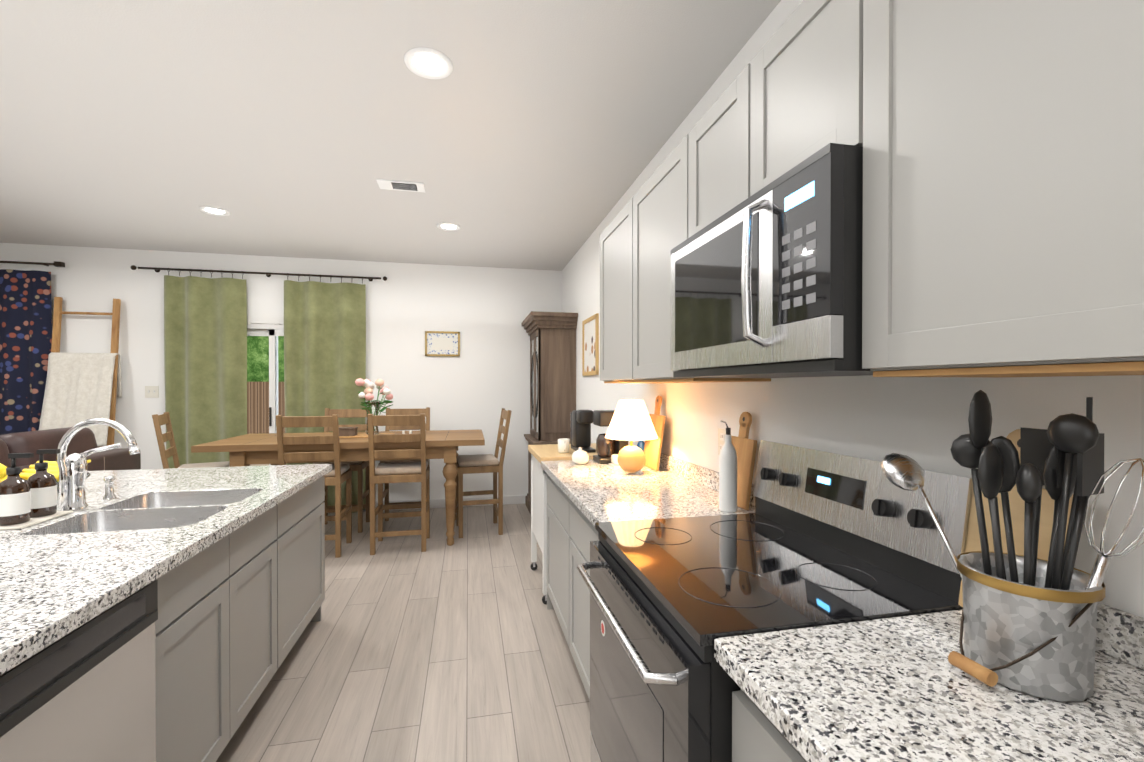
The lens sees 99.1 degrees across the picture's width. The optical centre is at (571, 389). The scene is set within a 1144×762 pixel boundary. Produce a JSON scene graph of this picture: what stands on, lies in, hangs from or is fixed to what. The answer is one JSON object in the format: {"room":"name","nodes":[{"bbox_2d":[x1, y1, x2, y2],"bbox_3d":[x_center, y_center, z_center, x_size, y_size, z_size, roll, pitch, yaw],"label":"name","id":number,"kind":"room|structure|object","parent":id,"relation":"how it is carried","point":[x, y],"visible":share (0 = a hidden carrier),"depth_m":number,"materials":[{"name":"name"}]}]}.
{"room":"kitchen","nodes":[
{"label":"kitchen","id":0,"kind":"room"},
{"bbox_2d":[0,243,561,510],"bbox_3d":[-3.679,-0.032,5.092,7.250,2.740,0.120,0,0,-12],"label":"wall","id":1,"kind":"structure","parent":0,"point":[481,381],"depth_m":5.39,"materials":[{"name":"white paint"}]},
{"bbox_2d":[0,261,64,266],"bbox_3d":[-5.704,-1.199,4.537,1.660,0.044,0.106,0,0,-12],"label":"curtain rod","id":2,"kind":"object","parent":1,"relation":"attached to","point":[58,264],"visible":1,"depth_m":4.63,"materials":[{"name":"brown metal"}]},
{"bbox_2d":[0,269,51,434],"bbox_3d":[-5.334,0.091,4.592,0.707,2.440,0.083,0,0,-12],"label":"floral curtain","id":3,"kind":"object","parent":2,"relation":"hanging from","point":[25,323],"visible":0.6,"depth_m":4.62,"materials":[{"name":"fabric"}]},
{"bbox_2d":[145,386,158,397],"bbox_3d":[-4.232,0.024,4.904,0.118,0.118,0.018,0,0,-12],"label":"light switch","id":4,"kind":"object","parent":1,"relation":"attached to","point":[151,391],"depth_m":4.91,"materials":[{"name":"white plastic"}]},
{"bbox_2d":[130,265,386,283],"bbox_3d":[-3.180,-1.182,5.074,2.386,0.089,0.108,0,0,-12],"label":"curtain rod","id":5,"kind":"object","parent":1,"relation":"attached to","point":[157,270],"visible":1,"depth_m":5.02,"materials":[{"name":"brown metal"}]},
{"bbox_2d":[164,275,246,468],"bbox_3d":[-3.697,0.089,4.924,0.727,2.440,0.114,0,0,-12],"label":"curtain","id":6,"kind":"object","parent":5,"relation":"hanging from","point":[205,346],"visible":0.77,"depth_m":4.93,"materials":[{"name":"green fabric"}]},
{"bbox_2d":[284,280,365,512],"bbox_3d":[-2.607,0.087,5.157,0.797,2.440,0.114,0,0,-12],"label":"curtain","id":7,"kind":"object","parent":5,"relation":"hanging from","point":[324,345],"visible":0.65,"depth_m":5.16,"materials":[{"name":"green fabric"}]},
{"bbox_2d":[247,323,364,510],"bbox_3d":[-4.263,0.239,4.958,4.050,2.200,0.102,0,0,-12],"label":"door","id":8,"kind":"structure","parent":1,"relation":"in","point":[265,379],"depth_m":5.17,"materials":[{"name":"white"}]},
{"bbox_2d":[425,331,459,355],"bbox_3d":[-1.458,-0.515,5.490,0.380,0.280,0.020,0,0,-12],"label":"picture frame","id":9,"kind":"object","parent":1,"relation":"attached to","point":[442,343],"visible":1,"depth_m":5.49,"materials":[{"name":"gold metal"}]},
{"bbox_2d":[375,495,526,510],"bbox_3d":[-1.195,1.285,5.560,2.160,0.100,0.016,0,0,-12],"label":"baseboard","id":10,"kind":"structure","parent":1,"relation":"attached to","point":[513,499],"depth_m":5.56,"materials":[{"name":"white wood"}]},
{"bbox_2d":[0,0,780,270],"bbox_3d":[-2.783,-1.426,0.878,7.490,0.100,8.720,0,0,-12],"label":"ceiling","id":11,"kind":"structure","parent":0,"point":[532,134],"depth_m":2.49,"materials":[{"name":"white paint"}]},
{"bbox_2d":[199,206,229,215],"bbox_3d":[-2.787,-1.388,3.801,0.190,0.011,0.199,0,1,45],"label":"recessed light","id":12,"kind":"object","parent":11,"relation":"in","point":[210,210],"depth_m":3.79,"materials":[{"name":"white"}]},
{"bbox_2d":[376,179,424,191],"bbox_3d":[-1.161,-1.383,3.320,0.300,0.015,0.150,0,0,-12],"label":"ceiling vent","id":13,"kind":"object","parent":11,"relation":"in","point":[401,185],"visible":0.98,"depth_m":3.30,"materials":[{"name":"white metal"}]},
{"bbox_2d":[404,47,452,78],"bbox_3d":[-0.608,-1.377,2.068,0.190,0.011,0.199,0,1,45],"label":"recessed light","id":14,"kind":"object","parent":11,"relation":"in","point":[428,63],"depth_m":2.06,"materials":[{"name":"white"}]},
{"bbox_2d":[437,222,460,230],"bbox_3d":[-1.056,-1.390,4.170,0.190,0.011,0.199,0,1,45],"label":"recessed light","id":15,"kind":"object","parent":11,"relation":"in","point":[444,226],"depth_m":4.17,"materials":[{"name":"white plastic"}]},
{"bbox_2d":[216,504,590,761],"bbox_3d":[-2.783,1.414,0.895,7.490,0.100,8.720,0,0,-12],"label":"floor","id":16,"kind":"structure","parent":0,"point":[405,649],"depth_m":2.40,"materials":[{"name":"brown wood"}]},
{"bbox_2d":[0,427,140,472],"bbox_3d":[-3.926,0.825,2.780,1.002,1.053,2.750,0,0,-12],"label":"sofa","id":17,"kind":"object","parent":16,"relation":"on","point":[83,440],"visible":0.17,"depth_m":3.58,"materials":[{"name":"leather"}]},
{"bbox_2d":[39,297,121,446],"bbox_3d":[-4.690,0.226,4.657,0.542,2.232,0.285,0,0,-12],"label":"blanket ladder","id":18,"kind":"object","parent":16,"relation":"on","point":[80,387],"visible":0.69,"depth_m":4.64,"materials":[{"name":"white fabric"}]},
{"bbox_2d":[39,352,121,446],"bbox_3d":[-4.690,0.092,4.657,0.542,0.890,0.285,0,0,-12],"label":"throw","id":19,"kind":"object","parent":18,"relation":"on","point":[79,387],"depth_m":4.62,"materials":[{"name":"white fabric"}]},
{"bbox_2d":[0,470,331,761],"bbox_3d":[-1.760,0.925,1.625,1.194,0.868,2.295,0,0,-12],"label":"kitchen island","id":20,"kind":"object","parent":16,"relation":"on","point":[158,615],"depth_m":1.43,"materials":[{"name":"grey wood"}]},
{"bbox_2d":[0,464,331,669],"bbox_3d":[-1.800,0.469,1.613,1.276,0.040,2.375,0,0,-12],"label":"island countertop","id":21,"kind":"structure","parent":20,"relation":"on","point":[125,528],"depth_m":1.51,"materials":[{"name":"white stone"}]},
{"bbox_2d":[0,510,73,529],"bbox_3d":[-1.844,0.444,1.654,0.115,0.008,0.215,0,0,-12],"label":"soap tray","id":22,"kind":"object","parent":21,"relation":"on","point":[34,521],"visible":0.5,"depth_m":1.64,"materials":[{"name":"beige stone"}]},
{"bbox_2d":[0,450,38,525],"bbox_3d":[-1.833,0.324,1.604,0.075,0.228,0.081,0,0,39],"label":"soap bottle","id":23,"kind":"object","parent":22,"relation":"on","point":[22,500],"depth_m":1.59,"materials":[{"name":"orange glass"}]},
{"bbox_2d":[39,449,59,516],"bbox_3d":[-1.849,0.324,1.703,0.075,0.228,0.081,0,0,39],"label":"soap bottle","id":24,"kind":"object","parent":22,"relation":"on","point":[47,481],"depth_m":1.69,"materials":[{"name":"orange glass"}]},
{"bbox_2d":[57,472,90,493],"bbox_3d":[-2.240,0.406,1.966,0.430,0.080,0.430,0,0,-12],"label":"fruit bowl","id":25,"kind":"object","parent":21,"relation":"on","point":[88,474],"visible":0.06,"depth_m":2.03,"materials":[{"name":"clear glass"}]},
{"bbox_2d":[0,460,90,481],"bbox_3d":[-2.221,0.354,1.980,0.326,0.153,0.299,0,0,-12],"label":"fruit","id":26,"kind":"object","parent":25,"relation":"in","point":[53,469],"visible":0.21,"depth_m":2.02,"materials":[{"name":"yellow food"}]},
{"bbox_2d":[57,418,139,510],"bbox_3d":[-1.776,0.276,1.906,0.260,0.342,0.229,0,0,-12],"label":"faucet","id":27,"kind":"object","parent":21,"relation":"on","point":[72,468],"depth_m":1.81,"materials":[{"name":"silver metal"}]},
{"bbox_2d":[26,489,261,534],"bbox_3d":[-1.552,0.553,1.858,0.474,0.290,0.634,0,0,-12],"label":"sink","id":28,"kind":"object","parent":21,"relation":"in","point":[170,509],"depth_m":1.85,"materials":[{"name":"metal"}]},
{"bbox_2d":[152,412,228,468],"bbox_3d":[-3.189,0.769,4.125,0.481,1.150,0.440,0,0,-30],"label":"chair","id":29,"kind":"object","parent":16,"relation":"on","point":[160,420],"visible":0.19,"depth_m":4.07,"materials":[{"name":"brown wood"}]},
{"bbox_2d":[276,414,351,557],"bbox_3d":[-2.102,0.769,4.006,0.440,1.150,0.481,0,0,-12],"label":"chair","id":30,"kind":"object","parent":16,"relation":"on","point":[338,475],"visible":0.69,"depth_m":3.84,"materials":[{"name":"brown wood"}]},
{"bbox_2d":[191,429,484,545],"bbox_3d":[-1.926,0.884,4.428,2.200,0.916,1.000,0,0,-12],"label":"dining table","id":31,"kind":"object","parent":16,"relation":"on","point":[249,449],"visible":0.5,"depth_m":4.08,"materials":[{"name":"brown wood"}]},
{"bbox_2d":[339,433,394,437],"bbox_3d":[-1.897,0.419,4.432,0.500,0.013,0.280,0,0,-12],"label":"tray","id":32,"kind":"object","parent":31,"relation":"on","point":[364,435],"visible":0.33,"depth_m":4.30,"materials":[{"name":"brown wood"}]},
{"bbox_2d":[339,427,357,435],"bbox_3d":[-2.003,0.375,4.358,0.150,0.072,0.110,0,0,-12],"label":"box","id":33,"kind":"object","parent":32,"relation":"on","point":[348,431],"visible":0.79,"depth_m":4.31,"materials":[{"name":"brown wood"}]},
{"bbox_2d":[355,378,392,434],"bbox_3d":[-1.811,0.155,4.489,0.322,0.512,0.389,0,0,-12],"label":"vase","id":34,"kind":"object","parent":32,"relation":"on","point":[368,384],"visible":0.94,"depth_m":4.46,"materials":[{"name":"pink plant"}]},
{"bbox_2d":[313,408,369,532],"bbox_3d":[-2.229,0.765,4.747,0.440,1.150,0.481,0,0,-12],"label":"chair","id":35,"kind":"object","parent":16,"relation":"on","point":[359,466],"visible":0.35,"depth_m":4.86,"materials":[{"name":"brown wood"}]},
{"bbox_2d":[368,413,429,554],"bbox_3d":[-1.456,0.768,4.144,0.440,1.150,0.481,0,0,-12],"label":"chair","id":36,"kind":"object","parent":16,"relation":"on","point":[394,472],"visible":1,"depth_m":3.99,"materials":[{"name":"brown wood"}]},
{"bbox_2d":[378,407,429,520],"bbox_3d":[-1.662,0.764,4.868,0.440,1.150,0.481,0,0,-12],"label":"chair","id":37,"kind":"object","parent":16,"relation":"on","point":[387,506],"visible":0.35,"depth_m":5.01,"materials":[{"name":"brown wood"}]},
{"bbox_2d":[456,408,510,537],"bbox_3d":[-0.850,0.765,4.660,0.481,1.150,0.440,0,0,-16],"label":"chair","id":38,"kind":"object","parent":16,"relation":"on","point":[479,463],"visible":1,"depth_m":4.49,"materials":[{"name":"brown wood"}]},
{"bbox_2d":[521,311,577,514],"bbox_3d":[-0.263,0.281,5.295,0.476,2.110,0.890,0,0,-12],"label":"hutch","id":39,"kind":"object","parent":16,"relation":"on","point":[552,371],"visible":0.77,"depth_m":4.96,"materials":[{"name":"brown wood"}]},
{"bbox_2d":[547,477,560,625],"bbox_3d":[0.222,0.919,2.691,0.618,0.868,0.764,0,0,-12],"label":"base cabinet","id":40,"kind":"object","parent":16,"relation":"on","point":[553,494],"depth_m":2.75,"materials":[{"name":"grey wood"}]},
{"bbox_2d":[528,443,597,604],"bbox_3d":[0.031,0.883,3.404,0.600,0.930,0.660,0,0,-12],"label":"kitchen cart","id":41,"kind":"object","parent":16,"relation":"on","point":[547,452],"visible":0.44,"depth_m":3.24,"materials":[{"name":"white wood"}]},
{"bbox_2d":[558,438,569,452],"bbox_3d":[-0.052,0.373,3.214,0.080,0.090,0.109,0,0,-12],"label":"mug","id":42,"kind":"object","parent":41,"relation":"on","point":[563,445],"visible":1,"depth_m":3.20,"materials":[{"name":"white ceramic"}]},
{"bbox_2d":[570,410,595,452],"bbox_3d":[0.064,0.277,3.386,0.120,0.280,0.340,0,0,-12],"label":"coffee machine","id":43,"kind":"object","parent":41,"relation":"on","point":[581,421],"visible":0.98,"depth_m":3.32,"materials":[{"name":"black plastic"}]},
{"bbox_2d":[561,493,598,700],"bbox_3d":[0.353,0.922,2.076,0.618,0.868,0.749,0,0,-12],"label":"base cabinet","id":44,"kind":"object","parent":16,"relation":"on","point":[577,534],"depth_m":2.19,"materials":[{"name":"grey wood"}]},
{"bbox_2d":[541,459,754,532],"bbox_3d":[0.272,0.465,2.385,0.648,0.040,1.408,0,0,-12],"label":"countertop","id":45,"kind":"structure","parent":44,"relation":"on","point":[600,492],"depth_m":2.11,"materials":[{"name":"white stone"}]},
{"bbox_2d":[572,447,588,464],"bbox_3d":[0.049,0.390,2.883,0.104,0.100,0.104,0,0,-12],"label":"sugar bowl","id":46,"kind":"object","parent":45,"relation":"on","point":[580,456],"visible":1,"depth_m":2.85,"materials":[{"name":"white ceramic"}]},
{"bbox_2d":[593,410,627,463],"bbox_3d":[0.235,0.284,2.970,0.180,0.310,0.165,0,0,-12],"label":"coffee maker","id":47,"kind":"object","parent":45,"relation":"on","point":[606,449],"visible":0.67,"depth_m":2.91,"materials":[{"name":"black plastic"}]},
{"bbox_2d":[608,454,620,467],"bbox_3d":[0.292,0.400,2.797,0.140,0.082,0.110,0,0,-12],"label":"butter dish","id":48,"kind":"object","parent":45,"relation":"on","point":[614,464],"visible":0.23,"depth_m":2.76,"materials":[{"name":"white ceramic"}]},
{"bbox_2d":[605,400,657,472],"bbox_3d":[0.315,0.249,2.591,0.280,0.385,0.280,0,0,-12],"label":"table lamp","id":49,"kind":"object","parent":45,"relation":"on","point":[631,421],"visible":1,"depth_m":2.52,"materials":[{"name":"white fabric"}]},
{"bbox_2d":[637,440,644,451],"bbox_3d":[0.412,0.336,2.929,0.070,0.208,0.058,0,0,-12],"label":"soap dispenser","id":50,"kind":"object","parent":45,"relation":"on","point":[640,444],"visible":0.27,"depth_m":2.91,"materials":[{"name":"blue plastic"}]},
{"bbox_2d":[644,396,665,470],"bbox_3d":[0.466,0.237,2.746,0.072,0.406,0.220,0,0,-12],"label":"cutting board","id":51,"kind":"object","parent":45,"relation":"on","point":[652,450],"visible":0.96,"depth_m":2.71,"materials":[{"name":"brown wood"}]},
{"bbox_2d":[719,421,736,511],"bbox_3d":[0.576,0.280,1.798,0.064,0.333,0.064,0,0,-12],"label":"oil bottle","id":52,"kind":"object","parent":45,"relation":"on","point":[728,479],"visible":1,"depth_m":1.77,"materials":[{"name":"white ceramic"}]},
{"bbox_2d":[731,412,756,509],"bbox_3d":[0.653,0.266,1.886,0.065,0.360,0.170,0,0,-12],"label":"cutting board","id":53,"kind":"object","parent":45,"relation":"on","point":[745,447],"visible":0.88,"depth_m":1.85,"materials":[{"name":"brown wood"}]},
{"bbox_2d":[732,691,800,761],"bbox_3d":[0.659,0.931,0.640,0.618,0.868,0.649,0,0,-12],"label":"base cabinet","id":54,"kind":"object","parent":16,"relation":"on","point":[753,740],"depth_m":0.82,"materials":[{"name":"grey wood"}]},
{"bbox_2d":[714,609,1143,761],"bbox_3d":[0.899,0.483,-0.561,0.648,0.040,3.108,0,0,-12],"label":"countertop","id":55,"kind":"structure","parent":54,"relation":"on","point":[885,689],"depth_m":0.71,"materials":[{"name":"white stone"}]},
{"bbox_2d":[881,390,1143,701],"bbox_3d":[0.698,0.226,0.821,0.200,0.453,0.353,0,0,-12],"label":"utensil crock","id":56,"kind":"object","parent":55,"relation":"on","point":[1029,620],"visible":1,"depth_m":0.74,"materials":[{"name":"silver metal"}]},
{"bbox_2d":[958,429,1072,606],"bbox_3d":[0.853,0.263,0.937,0.068,0.376,0.170,0,0,-12],"label":"cutting board","id":57,"kind":"object","parent":55,"relation":"on","point":[1017,508],"visible":0.15,"depth_m":0.94,"materials":[{"name":"brown wood"}]},
{"bbox_2d":[577,440,972,761],"bbox_3d":[0.442,0.772,1.318,0.745,1.178,0.750,0,0,-12],"label":"range","id":58,"kind":"object","parent":16,"relation":"on","point":[819,538],"visible":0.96,"depth_m":1.17,"materials":[{"name":"black"}]},
{"bbox_2d":[562,0,1143,617],"bbox_3d":[0.821,-0.011,1.655,0.120,2.740,8.720,0,0,-12],"label":"wall","id":59,"kind":"structure","parent":0,"point":[924,422],"depth_m":1.35,"materials":[{"name":"white paint"}]},
{"bbox_2d":[582,313,598,375],"bbox_3d":[0.163,-0.388,4.395,0.022,0.520,0.520,0,0,-12],"label":"picture frame","id":60,"kind":"object","parent":59,"relation":"attached to","point":[590,345],"visible":1,"depth_m":4.37,"materials":[{"name":"brown wood"}]},
{"bbox_2d":[600,143,770,382],"bbox_3d":[0.446,-0.475,2.315,0.333,0.860,1.165,0,0,-12],"label":"upper cabinet","id":61,"kind":"object","parent":59,"relation":"attached to","point":[636,246],"depth_m":2.17,"materials":[{"name":"grey wood"}]},
{"bbox_2d":[718,428,725,454],"bbox_3d":[0.655,0.231,2.121,0.009,0.118,0.074,0,0,-12],"label":"outlet","id":62,"kind":"object","parent":59,"relation":"attached to","point":[721,432],"depth_m":2.13,"materials":[{"name":"white plastic"}]},
{"bbox_2d":[680,0,847,243],"bbox_3d":[0.648,-0.692,1.365,0.333,0.415,0.775,0,0,-12],"label":"upper cabinet","id":63,"kind":"object","parent":59,"relation":"attached to","point":[788,104],"depth_m":1.24,"materials":[{"name":"grey wood"}]},
{"bbox_2d":[671,143,872,377],"bbox_3d":[0.587,-0.260,1.354,0.459,0.442,0.763,0,0,-12],"label":"microwave","id":64,"kind":"object","parent":63,"relation":"attached to","point":[766,281],"visible":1,"depth_m":1.10,"materials":[{"name":"black metal"}]},
{"bbox_2d":[659,453,1143,668],"bbox_3d":[0.981,0.416,0.561,0.020,0.080,5.270,0,0,-12],"label":"backsplash","id":65,"kind":"structure","parent":59,"relation":"attached to","point":[1119,633],"depth_m":0.83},
{"bbox_2d":[848,0,1143,377],"bbox_3d":[0.797,-0.465,0.666,0.333,0.860,0.658,0,0,-12],"label":"upper cabinet","id":66,"kind":"object","parent":59,"relation":"attached to","point":[1001,142],"depth_m":0.71,"materials":[{"name":"grey wood"}]}
]}

